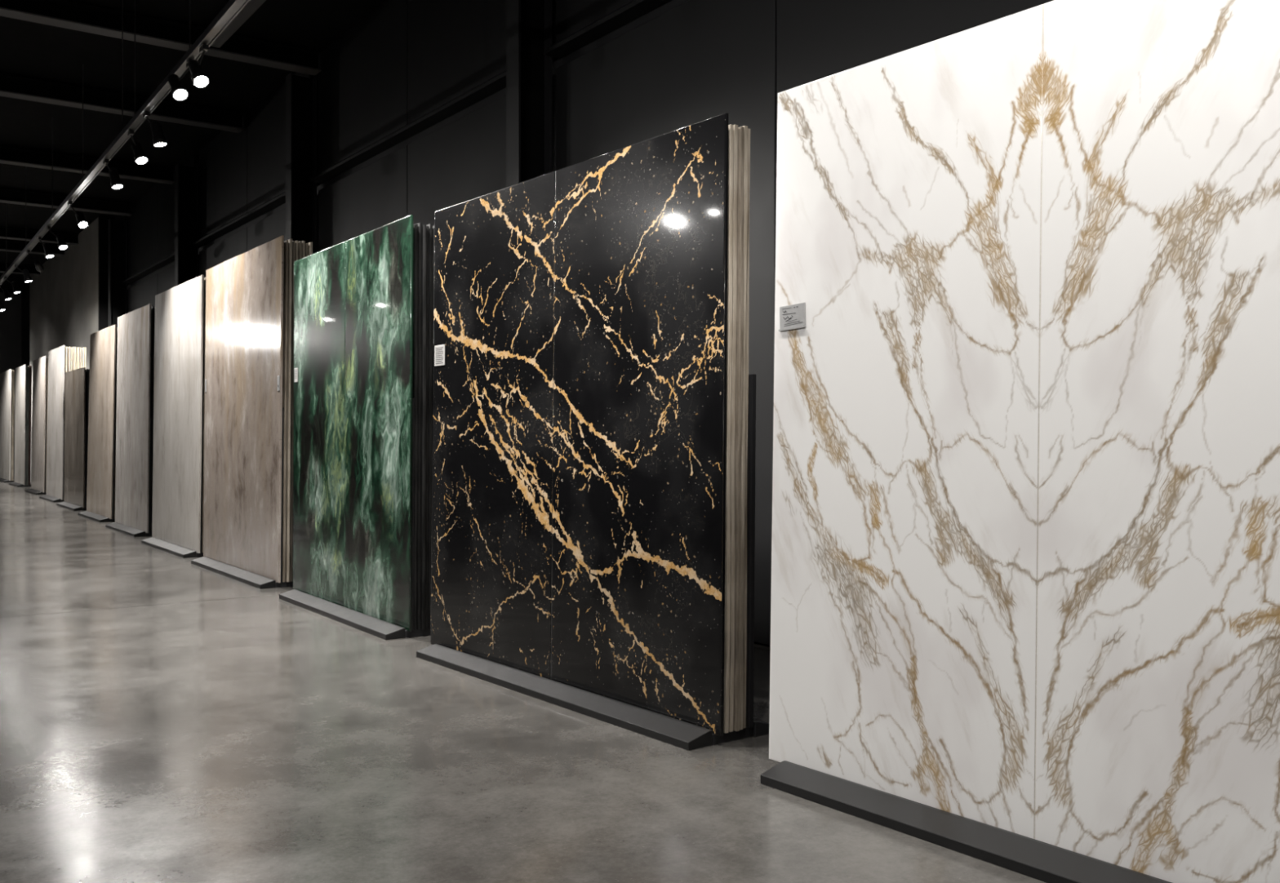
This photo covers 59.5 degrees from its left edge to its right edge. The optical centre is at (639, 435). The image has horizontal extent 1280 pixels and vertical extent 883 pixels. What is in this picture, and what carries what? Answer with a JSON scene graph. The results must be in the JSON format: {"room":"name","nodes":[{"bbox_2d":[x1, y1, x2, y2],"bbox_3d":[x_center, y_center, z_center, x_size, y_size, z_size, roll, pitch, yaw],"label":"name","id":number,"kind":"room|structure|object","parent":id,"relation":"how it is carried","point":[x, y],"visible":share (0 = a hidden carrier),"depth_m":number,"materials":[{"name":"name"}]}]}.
{"room":"store","nodes":[
{"label":"store","id":0,"kind":"room"},
{"bbox_2d":[0,292,22,476],"bbox_3d":[-30.205,-2.000,39.994,14.700,7.200,0.200,0,0,-36],"label":"wall","id":1,"kind":"structure","parent":0,"point":[11,319],"depth_m":43.87,"materials":[{"name":"grey paint"}]},
{"bbox_2d":[0,0,386,293],"bbox_3d":[-14.089,-5.700,17.587,14.500,0.200,55.000,0,0,-36],"label":"ceiling","id":2,"kind":"structure","parent":0,"point":[28,49],"depth_m":17.56,"materials":[{"name":"black paint"}]},
{"bbox_2d":[0,262,40,275],"bbox_3d":[-25.249,-5.440,32.965,14.160,0.280,0.280,0,0,-36],"label":"ceiling beam","id":3,"kind":"structure","parent":2,"relation":"attached to","point":[32,269],"depth_m":36.56,"materials":[{"name":"metal"}]},
{"bbox_2d":[0,240,65,256],"bbox_3d":[-22.402,-5.440,28.977,14.160,0.280,0.280,0,0,-36],"label":"ceiling beam","id":4,"kind":"structure","parent":2,"relation":"attached to","point":[11,246],"depth_m":32.26,"materials":[{"name":"metal"}]},
{"bbox_2d":[0,226,78,245],"bbox_3d":[-21.066,-5.440,27.105,14.160,0.280,0.280,0,0,-36],"label":"ceiling beam","id":5,"kind":"structure","parent":2,"relation":"attached to","point":[14,233],"depth_m":30.34,"materials":[{"name":"metal"}]},
{"bbox_2d":[0,187,132,216],"bbox_3d":[-17.987,-5.440,22.791,14.160,0.280,0.280,0,0,-36],"label":"ceiling beam","id":6,"kind":"structure","parent":2,"relation":"attached to","point":[6,195],"depth_m":26.00,"materials":[{"name":"metal"}]},
{"bbox_2d":[0,145,174,184],"bbox_3d":[-15.547,-5.440,19.372,14.160,0.280,0.280,0,0,-36],"label":"ceiling beam","id":7,"kind":"structure","parent":2,"relation":"attached to","point":[8,155],"depth_m":22.40,"materials":[{"name":"metal"}]},
{"bbox_2d":[0,73,244,133],"bbox_3d":[-12.683,-5.440,15.360,14.160,0.280,0.280,0,0,-36],"label":"ceiling beam","id":8,"kind":"structure","parent":2,"relation":"attached to","point":[11,86],"depth_m":18.22,"materials":[{"name":"metal"}]},
{"bbox_2d":[0,0,249,284],"bbox_3d":[-10.034,-4.674,19.253,0.100,1.848,51.000,0,0,-35],"label":"track rail","id":9,"kind":"object","parent":2,"relation":"hanging from","point":[231,10],"visible":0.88,"depth_m":13.52,"materials":[{"name":"grey metal"}]},
{"bbox_2d":[0,300,4,311],"bbox_3d":[-17.380,-3.562,30.246,0.415,0.375,0.178,0,0,-36],"label":"track spotlight","id":10,"kind":"object","parent":9,"relation":"hanging from","point":[2,308],"visible":1,"depth_m":30.28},
{"bbox_2d":[0,284,11,300],"bbox_3d":[-15.779,-3.562,27.822,0.303,0.376,0.172,0,0,-36],"label":"track spotlight","id":11,"kind":"object","parent":9,"relation":"hanging from","point":[7,296],"visible":1,"depth_m":27.80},
{"bbox_2d":[4,276,20,293],"bbox_3d":[-14.856,-3.563,26.515,0.341,0.375,0.172,0,0,-36],"label":"track spotlight","id":12,"kind":"object","parent":9,"relation":"hanging from","point":[15,289],"visible":1,"depth_m":26.51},
{"bbox_2d":[14,264,32,282],"bbox_3d":[-13.550,-3.564,24.618,0.340,0.372,0.167,0,0,-36],"label":"track spotlight","id":13,"kind":"object","parent":9,"relation":"hanging from","point":[28,278],"visible":1,"depth_m":24.61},
{"bbox_2d":[26,249,44,271],"bbox_3d":[-12.231,-3.539,22.610,0.321,0.422,0.292,0,0,-17],"label":"track spotlight","id":14,"kind":"object","parent":9,"relation":"hanging from","point":[39,267],"visible":1,"depth_m":22.60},
{"bbox_2d":[37,236,53,258],"bbox_3d":[-11.262,-3.561,21.231,0.270,0.377,0.192,0,0,-36],"label":"track spotlight","id":15,"kind":"object","parent":9,"relation":"hanging from","point":[48,253],"visible":1,"depth_m":21.21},
{"bbox_2d":[46,226,67,250],"bbox_3d":[-10.514,-3.555,20.200,0.333,0.390,0.239,0,0,-36],"label":"track spotlight","id":16,"kind":"object","parent":9,"relation":"hanging from","point":[62,245],"visible":1,"depth_m":20.20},
{"bbox_2d":[67,200,88,228],"bbox_3d":[-9.069,-3.550,18.060,0.288,0.400,0.277,0,0,-36],"label":"track spotlight","id":17,"kind":"object","parent":9,"relation":"hanging from","point":[82,222],"visible":1,"depth_m":18.04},
{"bbox_2d":[102,159,123,189],"bbox_3d":[-7.191,-3.562,15.294,0.244,0.376,0.195,0,0,-36],"label":"track spotlight","id":18,"kind":"object","parent":9,"relation":"hanging from","point":[116,183],"visible":1,"depth_m":15.27,"materials":[{"name":"metal"}]},
{"bbox_2d":[127,129,148,164],"bbox_3d":[-6.215,-3.555,13.857,0.224,0.389,0.239,0,0,-36],"label":"track spotlight","id":19,"kind":"object","parent":9,"relation":"hanging from","point":[140,157],"visible":1,"depth_m":13.82,"materials":[{"name":"metal"}]},
{"bbox_2d":[142,111,167,146],"bbox_3d":[-5.648,-3.565,13.057,0.249,0.370,0.166,0,0,-36],"label":"track spotlight","id":20,"kind":"object","parent":9,"relation":"hanging from","point":[158,139],"visible":1,"depth_m":13.03,"materials":[{"name":"metal"}]},
{"bbox_2d":[168,59,192,101],"bbox_3d":[-4.605,-3.551,11.230,0.204,0.398,0.272,0,0,-36],"label":"track spotlight","id":21,"kind":"object","parent":9,"relation":"hanging from","point":[180,93],"visible":0.96,"depth_m":11.18,"materials":[{"name":"metal"}]},
{"bbox_2d":[188,43,209,88],"bbox_3d":[-4.252,-3.552,10.804,0.157,0.397,0.268,0,0,-36],"label":"track spotlight","id":22,"kind":"object","parent":9,"relation":"hanging from","point":[200,79],"visible":1,"depth_m":10.76,"materials":[{"name":"metal"}]},
{"bbox_2d":[0,0,321,75],"bbox_3d":[-10.464,-5.440,12.250,14.160,0.280,0.280,0,0,-36],"label":"ceiling beam","id":23,"kind":"structure","parent":2,"relation":"attached to","point":[66,14],"depth_m":15.00,"materials":[{"name":"metal"}]},
{"bbox_2d":[209,0,266,48],"bbox_3d":[-0.147,-5.450,7.298,0.220,0.260,19.650,0,0,-36],"label":"ceiling beam","id":24,"kind":"structure","parent":2,"relation":"attached to","point":[252,6],"depth_m":14.38,"materials":[{"name":"metal"}]},
{"bbox_2d":[0,476,1046,882],"bbox_3d":[-14.089,1.750,17.587,14.500,0.300,55.000,0,0,-36],"label":"floor","id":25,"kind":"structure","parent":0,"point":[165,717],"depth_m":5.47,"materials":[{"name":"concrete"}]},
{"bbox_2d":[0,426,14,482],"bbox_3d":[-22.568,0.650,39.885,0.495,1.900,3.210,0,0,-36],"label":"rack","id":26,"kind":"object","parent":25,"relation":"on","point":[2,480],"visible":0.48,"depth_m":38.56,"materials":[{"name":"grey metal"}]},
{"bbox_2d":[0,368,11,480],"bbox_3d":[-22.628,-0.382,39.897,0.024,3.853,3.363,1,0,-36],"label":"stone slab","id":27,"kind":"object","parent":26,"relation":"on","point":[6,376],"visible":0.86,"depth_m":39.61,"materials":[{"name":"stone"}]},
{"bbox_2d":[10,369,13,480],"bbox_3d":[-22.593,-0.369,39.945,0.027,3.826,3.336,1,0,-36],"label":"stone slab","id":28,"kind":"object","parent":26,"relation":"on","point":[11,421],"visible":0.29,"depth_m":38.60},
{"bbox_2d":[12,370,14,480],"bbox_3d":[-22.562,-0.358,39.963,0.022,3.805,3.342,1,0,-36],"label":"stone slab","id":29,"kind":"object","parent":26,"relation":"on","point":[13,371],"visible":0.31,"depth_m":38.61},
{"bbox_2d":[8,426,31,487],"bbox_3d":[-19.907,0.650,36.133,0.567,1.900,2.290,0,0,-36],"label":"rack","id":30,"kind":"object","parent":25,"relation":"on","point":[15,484],"visible":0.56,"depth_m":35.16,"materials":[{"name":"grey metal"}]},
{"bbox_2d":[13,364,26,484],"bbox_3d":[-19.996,-0.352,36.124,0.025,3.793,2.445,1,0,-36],"label":"stone slab","id":31,"kind":"object","parent":30,"relation":"on","point":[20,371],"visible":0.85,"depth_m":35.99,"materials":[{"name":"stone"}]},
{"bbox_2d":[25,365,27,484],"bbox_3d":[-19.959,-0.330,36.167,0.022,3.748,2.423,1,0,-36],"label":"stone slab","id":32,"kind":"object","parent":30,"relation":"on","point":[26,407],"visible":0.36,"depth_m":35.19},
{"bbox_2d":[26,365,29,484],"bbox_3d":[-19.932,-0.335,36.193,0.026,3.759,2.414,1,0,-36],"label":"stone slab","id":33,"kind":"object","parent":30,"relation":"on","point":[28,366],"visible":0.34,"depth_m":35.22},
{"bbox_2d":[27,365,31,484],"bbox_3d":[-19.893,-0.335,36.198,0.022,3.759,2.450,1,0,-36],"label":"stone slab","id":34,"kind":"object","parent":30,"relation":"on","point":[29,366],"visible":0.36,"depth_m":35.21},
{"bbox_2d":[29,365,31,484],"bbox_3d":[-19.875,-0.335,36.236,0.024,3.759,2.411,1,0,-36],"label":"stone slab","id":35,"kind":"object","parent":30,"relation":"on","point":[31,366],"visible":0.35,"depth_m":35.27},
{"bbox_2d":[24,425,46,494],"bbox_3d":[-16.870,0.650,31.537,0.531,1.900,2.260,0,0,-36],"label":"rack","id":36,"kind":"object","parent":25,"relation":"on","point":[29,491],"visible":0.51,"depth_m":30.60,"materials":[{"name":"grey metal"}]},
{"bbox_2d":[31,355,46,492],"bbox_3d":[-16.941,-0.322,31.542,0.022,3.733,2.415,1,-1,-36],"label":"stone slab","id":37,"kind":"object","parent":36,"relation":"on","point":[39,366],"visible":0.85,"depth_m":31.42,"materials":[{"name":"stone"}]},
{"bbox_2d":[44,357,48,492],"bbox_3d":[-16.903,-0.302,31.586,0.025,3.692,2.391,1,-1,-36],"label":"stone slab","id":38,"kind":"object","parent":36,"relation":"on","point":[46,368],"visible":0.24,"depth_m":30.63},
{"bbox_2d":[39,423,64,502],"bbox_3d":[-14.438,0.650,28.144,0.867,1.900,2.350,0,0,-36],"label":"rack","id":39,"kind":"object","parent":25,"relation":"on","point":[54,500],"visible":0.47,"depth_m":27.07,"materials":[{"name":"grey metal"}]},
{"bbox_2d":[46,345,65,500],"bbox_3d":[-14.645,-0.326,28.051,0.022,3.742,2.504,1,-1,-36],"label":"stone slab","id":40,"kind":"object","parent":39,"relation":"on","point":[55,393],"visible":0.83,"depth_m":27.92,"materials":[{"name":"stone"}]},
{"bbox_2d":[63,346,66,499],"bbox_3d":[-14.608,-0.308,28.095,0.022,3.704,2.477,1,-1,-36],"label":"stone slab","id":41,"kind":"object","parent":39,"relation":"on","point":[65,351],"visible":0.11,"depth_m":27.15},
{"bbox_2d":[66,347,69,372],"bbox_3d":[-14.572,-0.304,28.107,0.022,3.696,2.502,1,-1,-36],"label":"stone slab","id":42,"kind":"object","parent":39,"relation":"on","point":[68,348],"visible":0.07,"depth_m":27.11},
{"bbox_2d":[68,346,71,371],"bbox_3d":[-14.550,-0.312,28.143,0.026,3.712,2.470,1,-1,-36],"label":"stone slab","id":43,"kind":"object","parent":39,"relation":"on","point":[68,347],"visible":0.09,"depth_m":27.15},
{"bbox_2d":[70,346,72,371],"bbox_3d":[-14.512,-0.303,28.150,0.023,3.695,2.504,1,-1,-36],"label":"stone slab","id":44,"kind":"object","parent":39,"relation":"on","point":[71,356],"visible":0.08,"depth_m":27.15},
{"bbox_2d":[71,346,74,370],"bbox_3d":[-14.477,-0.310,28.167,0.023,3.708,2.514,1,-1,-36],"label":"stone slab","id":45,"kind":"object","parent":39,"relation":"on","point":[73,366],"visible":0.07,"depth_m":27.17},
{"bbox_2d":[74,346,75,369],"bbox_3d":[-14.456,-0.313,28.200,0.022,3.715,2.489,1,-1,-36],"label":"stone slab","id":46,"kind":"object","parent":39,"relation":"on","point":[74,347],"visible":0.08,"depth_m":27.21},
{"bbox_2d":[75,347,77,369],"bbox_3d":[-14.421,-0.306,28.215,0.022,3.700,2.504,1,-1,-36],"label":"stone slab","id":47,"kind":"object","parent":39,"relation":"on","point":[76,348],"visible":0.07,"depth_m":27.21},
{"bbox_2d":[77,347,79,368],"bbox_3d":[-14.399,-0.308,28.247,0.023,3.705,2.478,1,-1,-36],"label":"stone slab","id":48,"kind":"object","parent":39,"relation":"on","point":[77,348],"visible":0.05,"depth_m":27.25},
{"bbox_2d":[79,347,80,368],"bbox_3d":[-14.366,-0.303,28.266,0.026,3.696,2.481,1,-1,-36],"label":"stone slab","id":49,"kind":"object","parent":39,"relation":"on","point":[79,348],"visible":0.06,"depth_m":27.27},
{"bbox_2d":[80,347,82,368],"bbox_3d":[-14.334,-0.304,28.283,0.023,3.697,2.495,1,-1,-36],"label":"stone slab","id":50,"kind":"object","parent":39,"relation":"on","point":[81,348],"visible":0.05,"depth_m":27.29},
{"bbox_2d":[82,347,84,367],"bbox_3d":[-14.300,-0.309,28.300,0.024,3.706,2.505,1,-1,-36],"label":"stone slab","id":51,"kind":"object","parent":39,"relation":"on","point":[82,348],"visible":0.06,"depth_m":27.31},
{"bbox_2d":[84,347,85,367],"bbox_3d":[-14.270,-0.309,28.323,0.024,3.706,2.505,1,-1,-36],"label":"stone slab","id":52,"kind":"object","parent":39,"relation":"on","point":[84,348],"visible":0.06,"depth_m":27.33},
{"bbox_2d":[56,422,86,511],"bbox_3d":[-12.558,0.650,25.026,0.525,1.900,2.390,0,0,-36],"label":"rack","id":53,"kind":"object","parent":25,"relation":"on","point":[64,504],"visible":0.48,"depth_m":24.03,"materials":[{"name":"grey metal"}]},
{"bbox_2d":[64,367,85,507],"bbox_3d":[-12.638,0.033,25.023,0.025,3.022,2.543,0,0,-36],"label":"stone slab","id":54,"kind":"object","parent":53,"relation":"on","point":[75,380],"visible":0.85,"depth_m":24.90,"materials":[{"name":"stone"}]},
{"bbox_2d":[84,368,88,507],"bbox_3d":[-12.597,0.052,25.061,0.023,2.985,2.536,0,0,-36],"label":"stone slab","id":55,"kind":"object","parent":53,"relation":"on","point":[86,370],"visible":0.24,"depth_m":24.04,"materials":[{"name":"stone"}]},
{"bbox_2d":[87,368,89,448],"bbox_3d":[-12.570,0.053,25.082,0.023,2.982,2.535,0,0,-36],"label":"stone slab","id":56,"kind":"object","parent":53,"relation":"on","point":[88,369],"visible":0.08,"depth_m":24.07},
{"bbox_2d":[77,419,115,522],"bbox_3d":[-10.441,0.650,21.831,0.559,1.899,2.390,0,0,-36],"label":"rack","id":57,"kind":"object","parent":25,"relation":"on","point":[95,517],"visible":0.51,"depth_m":20.84,"materials":[{"name":"grey metal"}]},
{"bbox_2d":[86,324,115,519],"bbox_3d":[-10.515,-0.267,21.834,0.024,3.622,2.544,1,-1,-36],"label":"stone slab","id":58,"kind":"object","parent":57,"relation":"on","point":[103,342],"visible":0.86,"depth_m":21.70,"materials":[{"name":"stone"}]},
{"bbox_2d":[113,327,117,519],"bbox_3d":[-10.482,-0.247,21.883,0.021,3.582,2.508,1,-1,-36],"label":"stone slab","id":59,"kind":"object","parent":57,"relation":"on","point":[115,397],"visible":0.2,"depth_m":20.88,"materials":[{"name":"stone"}]},
{"bbox_2d":[108,217,127,327],"bbox_3d":[-12.765,-1.840,27.366,0.377,6.880,0.250,0,0,-36],"label":"steel column","id":60,"kind":"structure","parent":25,"relation":"on","point":[117,229],"depth_m":27.35,"materials":[{"name":"metal"}]},
{"bbox_2d":[105,417,151,537],"bbox_3d":[-8.465,0.650,18.856,0.559,1.900,2.390,0,0,-36],"label":"rack","id":61,"kind":"object","parent":25,"relation":"on","point":[134,532],"visible":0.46,"depth_m":17.90,"materials":[{"name":"grey metal"}]},
{"bbox_2d":[115,303,151,533],"bbox_3d":[-8.549,-0.282,18.852,0.024,3.652,2.544,1,-1,-36],"label":"stone slab","id":62,"kind":"object","parent":61,"relation":"on","point":[134,327],"visible":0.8,"depth_m":18.71,"materials":[{"name":"stone"}]},
{"bbox_2d":[149,306,154,533],"bbox_3d":[-8.511,-0.265,18.893,0.025,3.619,2.528,1,-1,-36],"label":"stone slab","id":63,"kind":"object","parent":61,"relation":"on","point":[152,353],"visible":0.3,"depth_m":17.87,"materials":[{"name":"stone"}]},
{"bbox_2d":[151,306,155,519],"bbox_3d":[-8.485,-0.264,18.918,0.024,3.616,2.517,1,-1,-36],"label":"stone slab","id":64,"kind":"object","parent":61,"relation":"on","point":[154,307],"visible":0.05,"depth_m":17.92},
{"bbox_2d":[141,413,203,558],"bbox_3d":[-6.479,0.650,15.850,0.559,1.900,2.550,0,0,-36],"label":"rack","id":65,"kind":"object","parent":25,"relation":"on","point":[175,549],"visible":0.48,"depth_m":15.01,"materials":[{"name":"grey metal"}]},
{"bbox_2d":[151,275,204,553],"bbox_3d":[-6.563,-0.292,15.845,0.024,3.673,2.704,1,-1,-36],"label":"stone slab","id":66,"kind":"object","parent":65,"relation":"on","point":[179,309],"visible":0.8,"depth_m":15.69,"materials":[{"name":"beige stone"}]},
{"bbox_2d":[201,277,205,552],"bbox_3d":[-6.527,-0.279,15.890,0.025,3.646,2.681,1,-1,-36],"label":"stone slab","id":67,"kind":"object","parent":65,"relation":"on","point":[204,280],"visible":0.15,"depth_m":14.81,"materials":[{"name":"stone"}]},
{"bbox_2d":[174,163,198,286],"bbox_3d":[-8.873,-1.840,21.913,0.377,6.880,0.250,0,0,-36],"label":"steel column","id":68,"kind":"structure","parent":25,"relation":"on","point":[186,178],"depth_m":21.90,"materials":[{"name":"metal"}]},
{"bbox_2d":[191,407,293,589],"bbox_3d":[-4.502,0.650,13.069,0.711,1.900,2.872,0,0,-35],"label":"rack","id":69,"kind":"object","parent":25,"relation":"on","point":[249,578],"visible":0.44,"depth_m":12.24,"materials":[{"name":"grey metal"}]},
{"bbox_2d":[203,235,284,582],"bbox_3d":[-4.654,-0.285,13.016,0.032,3.658,3.026,1,0,-35],"label":"stone slab","id":70,"kind":"object","parent":69,"relation":"on","point":[243,349],"visible":0.88,"depth_m":12.80,"materials":[{"name":"brown stone"}]},
{"bbox_2d":[281,240,288,582],"bbox_3d":[-4.614,-0.264,13.059,0.024,3.617,3.005,1,0,-35],"label":"stone slab","id":71,"kind":"object","parent":69,"relation":"on","point":[286,242],"visible":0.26,"depth_m":11.84,"materials":[{"name":"stone"}]},
{"bbox_2d":[284,238,292,582],"bbox_3d":[-4.579,-0.272,13.074,0.025,3.633,3.024,1,0,-35],"label":"stone slab","id":72,"kind":"object","parent":69,"relation":"on","point":[290,241],"visible":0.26,"depth_m":11.85,"materials":[{"name":"stone"}]},
{"bbox_2d":[288,240,295,582],"bbox_3d":[-4.553,-0.269,13.099,0.026,3.626,3.014,1,0,-35],"label":"stone slab","id":73,"kind":"object","parent":69,"relation":"on","point":[293,242],"visible":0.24,"depth_m":11.87,"materials":[{"name":"stone"}]},
{"bbox_2d":[292,240,297,581],"bbox_3d":[-4.529,-0.269,13.129,0.027,3.626,2.991,1,0,-35],"label":"stone slab","id":74,"kind":"object","parent":69,"relation":"on","point":[296,242],"visible":0.05,"depth_m":11.92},
{"bbox_2d":[297,240,302,260],"bbox_3d":[-4.492,-0.267,13.139,0.027,3.622,3.019,1,0,-35],"label":"stone slab","id":75,"kind":"object","parent":69,"relation":"on","point":[300,243],"visible":0.02,"depth_m":11.93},
{"bbox_2d":[302,240,305,258],"bbox_3d":[-4.467,-0.271,13.163,0.024,3.630,3.003,1,0,-35],"label":"stone slab","id":76,"kind":"object","parent":69,"relation":"on","point":[303,242],"visible":0.02,"depth_m":11.95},
{"bbox_2d":[304,243,308,257],"bbox_3d":[-4.440,-0.262,13.188,0.026,3.613,3.000,1,0,-35],"label":"stone slab","id":77,"kind":"object","parent":69,"relation":"on","point":[306,244],"visible":0.02,"depth_m":11.98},
{"bbox_2d":[307,242,312,256],"bbox_3d":[-4.401,-0.268,13.197,0.028,3.625,3.029,1,0,-35],"label":"stone slab","id":78,"kind":"object","parent":69,"relation":"on","point":[310,244],"visible":0.02,"depth_m":11.98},
{"bbox_2d":[285,71,316,253],"bbox_3d":[-4.980,-1.840,16.459,0.377,6.880,0.250,0,0,-36],"label":"steel column","id":79,"kind":"structure","parent":25,"relation":"on","point":[300,91],"depth_m":16.45,"materials":[{"name":"metal"}]},
{"bbox_2d":[279,398,431,639],"bbox_3d":[-2.492,0.650,10.075,0.665,1.900,2.755,0,0,-35],"label":"rack","id":80,"kind":"object","parent":25,"relation":"on","point":[374,626],"visible":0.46,"depth_m":9.35,"materials":[{"name":"grey metal"}]},
{"bbox_2d":[293,241,345,606],"bbox_3d":[-3.049,-0.101,10.629,0.032,3.290,1.450,0,0,-35],"label":"marble slab","id":81,"kind":"object","parent":80,"relation":"on","point":[319,277],"visible":0.99,"depth_m":10.57,"materials":[{"name":"stone"}]},
{"bbox_2d":[344,214,413,631],"bbox_3d":[-2.220,-0.101,9.435,0.032,3.290,1.453,0,0,-35],"label":"marble slab","id":82,"kind":"object","parent":80,"relation":"on","point":[379,262],"visible":1,"depth_m":9.35,"materials":[{"name":"stone"}]},
{"bbox_2d":[412,224,417,630],"bbox_3d":[-2.599,-0.070,10.081,0.030,3.229,2.872,0,0,-35],"label":"stone slab","id":83,"kind":"object","parent":80,"relation":"on","point":[415,373],"visible":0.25,"depth_m":8.91,"materials":[{"name":"stone"}]},
{"bbox_2d":[415,222,422,630],"bbox_3d":[-2.572,-0.081,10.095,0.026,3.250,2.879,0,0,-35],"label":"stone slab","id":84,"kind":"object","parent":80,"relation":"on","point":[420,224],"visible":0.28,"depth_m":8.92,"materials":[{"name":"stone"}]},
{"bbox_2d":[420,225,426,630],"bbox_3d":[-2.540,-0.071,10.104,0.026,3.231,2.901,0,0,-35],"label":"stone slab","id":85,"kind":"object","parent":80,"relation":"on","point":[423,460],"visible":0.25,"depth_m":8.92,"materials":[{"name":"stone"}]},
{"bbox_2d":[425,226,429,629],"bbox_3d":[-2.522,-0.067,10.133,0.025,3.223,2.874,0,0,-35],"label":"stone slab","id":86,"kind":"object","parent":80,"relation":"on","point":[427,227],"visible":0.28,"depth_m":8.96,"materials":[{"name":"stone"}]},
{"bbox_2d":[426,223,432,628],"bbox_3d":[-2.496,-0.081,10.150,0.025,3.251,2.875,0,0,-35],"label":"stone slab","id":87,"kind":"object","parent":80,"relation":"on","point":[430,250],"visible":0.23,"depth_m":8.97,"materials":[{"name":"stone"}]},
{"bbox_2d":[431,227,434,470],"bbox_3d":[-2.469,-0.066,10.165,0.025,3.221,2.884,0,0,-35],"label":"stone slab","id":88,"kind":"object","parent":80,"relation":"on","point":[433,228],"visible":0.06,"depth_m":8.99,"materials":[{"name":"stone"}]},
{"bbox_2d":[506,0,552,187],"bbox_3d":[-1.088,-1.840,11.006,0.377,6.880,0.250,0,0,-36],"label":"steel column","id":89,"kind":"structure","parent":25,"relation":"on","point":[529,23],"depth_m":11.00,"materials":[{"name":"metal"}]},
{"bbox_2d":[416,374,768,751],"bbox_3d":[-0.445,0.635,7.070,0.595,1.930,3.067,0,0,-38],"label":"rack","id":90,"kind":"object","parent":25,"relation":"on","point":[673,731],"visible":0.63,"depth_m":6.08,"materials":[{"name":"grey metal"}]},
{"bbox_2d":[430,170,555,679],"bbox_3d":[-1.036,-0.062,7.677,0.053,3.212,1.622,0,0,-38],"label":"marble slab","id":91,"kind":"object","parent":90,"relation":"on","point":[495,251],"visible":1,"depth_m":7.59,"materials":[{"name":"black stone"}]},
{"bbox_2d":[551,112,728,736],"bbox_3d":[-0.051,-0.062,6.404,0.053,3.212,1.593,0,0,-38],"label":"marble slab","id":92,"kind":"object","parent":90,"relation":"on","point":[641,263],"visible":1,"depth_m":6.29,"materials":[{"name":"black stone"}]},
{"bbox_2d":[723,124,733,733],"bbox_3d":[-0.511,-0.042,7.091,0.023,3.173,3.201,1,0,-38],"label":"stone slab","id":93,"kind":"object","parent":90,"relation":"on","point":[729,304],"visible":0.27,"depth_m":5.83,"materials":[{"name":"stone"}]},
{"bbox_2d":[728,124,737,732],"bbox_3d":[-0.485,-0.047,7.116,0.027,3.182,3.197,1,-1,-38],"label":"stone slab","id":94,"kind":"object","parent":90,"relation":"on","point":[735,126],"visible":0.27,"depth_m":5.86,"materials":[{"name":"stone"}]},
{"bbox_2d":[733,126,744,731],"bbox_3d":[-0.454,-0.043,7.131,0.028,3.175,3.207,1,0,-38],"label":"stone slab","id":95,"kind":"object","parent":90,"relation":"on","point":[739,351],"visible":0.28,"depth_m":5.87,"materials":[{"name":"stone"}]},
{"bbox_2d":[739,125,747,729],"bbox_3d":[-0.430,-0.047,7.156,0.028,3.183,3.199,1,-1,-38],"label":"stone slab","id":96,"kind":"object","parent":90,"relation":"on","point":[745,142],"visible":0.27,"depth_m":5.89,"materials":[{"name":"stone"}]},
{"bbox_2d":[742,128,750,728],"bbox_3d":[-0.409,-0.047,7.184,0.027,3.183,3.183,1,0,-38],"label":"stone slab","id":97,"kind":"object","parent":90,"relation":"on","point":[744,637],"visible":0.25,"depth_m":5.93,"materials":[{"name":"stone"}]},
{"bbox_2d":[760,760,1172,882],"bbox_3d":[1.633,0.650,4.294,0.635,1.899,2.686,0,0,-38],"label":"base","id":98,"kind":"object","parent":25,"relation":"on","point":[1037,860],"visible":0.47,"depth_m":4.40,"materials":[{"name":"grey metal"}]},
{"bbox_2d":[768,4,1043,839],"bbox_3d":[1.086,-0.053,4.823,0.080,3.195,1.418,0,0,-38],"label":"marble slab","id":99,"kind":"object","parent":98,"relation":"on","point":[903,658],"visible":1,"depth_m":4.72,"materials":[{"name":"white stone"}]},
{"bbox_2d":[1034,0,1279,882],"bbox_3d":[1.964,-0.053,3.710,0.080,3.195,1.418,0,0,-38],"label":"marble slab","id":100,"kind":"object","parent":98,"relation":"on","point":[1157,743],"visible":1,"depth_m":3.89,"materials":[{"name":"white stone"}]},
{"bbox_2d":[22,0,1053,645],"bbox_3d":[-8.452,-2.000,21.610,0.650,7.200,55.000,0,0,-36],"label":"wall","id":101,"kind":"structure","parent":0,"point":[680,64],"depth_m":12.16,"materials":[{"name":"grey paint"}]},
{"bbox_2d":[98,215,115,330],"bbox_3d":[-13.528,-1.995,28.532,0.470,7.190,0.125,0,0,-36],"label":"trim","id":102,"kind":"structure","parent":101,"relation":"attached to","point":[103,220],"depth_m":28.41,"materials":[{"name":"black paint"}]},
{"bbox_2d":[122,245,199,284],"bbox_3d":[-10.667,-3.775,24.748,0.190,0.090,6.450,0,0,-36],"label":"trim","id":103,"kind":"structure","parent":101,"relation":"attached to","point":[171,258],"depth_m":25.12,"materials":[{"name":"metal"}]},
{"bbox_2d":[192,191,285,245],"bbox_3d":[-6.775,-3.775,19.294,0.190,0.090,6.450,0,0,-36],"label":"trim","id":104,"kind":"structure","parent":101,"relation":"attached to","point":[279,200],"depth_m":19.34,"materials":[{"name":"metal"}]},
{"bbox_2d":[310,71,506,182],"bbox_3d":[-2.882,-3.775,13.841,0.190,0.090,6.450,0,0,-36],"label":"trim","id":105,"kind":"structure","parent":101,"relation":"attached to","point":[498,82],"depth_m":13.52,"materials":[{"name":"metal"}]},
{"bbox_2d":[543,0,671,58],"bbox_3d":[1.010,-3.775,8.387,0.190,0.090,6.450,0,0,-36],"label":"trim","id":106,"kind":"structure","parent":101,"relation":"attached to","point":[635,9],"depth_m":10.22,"materials":[{"name":"metal"}]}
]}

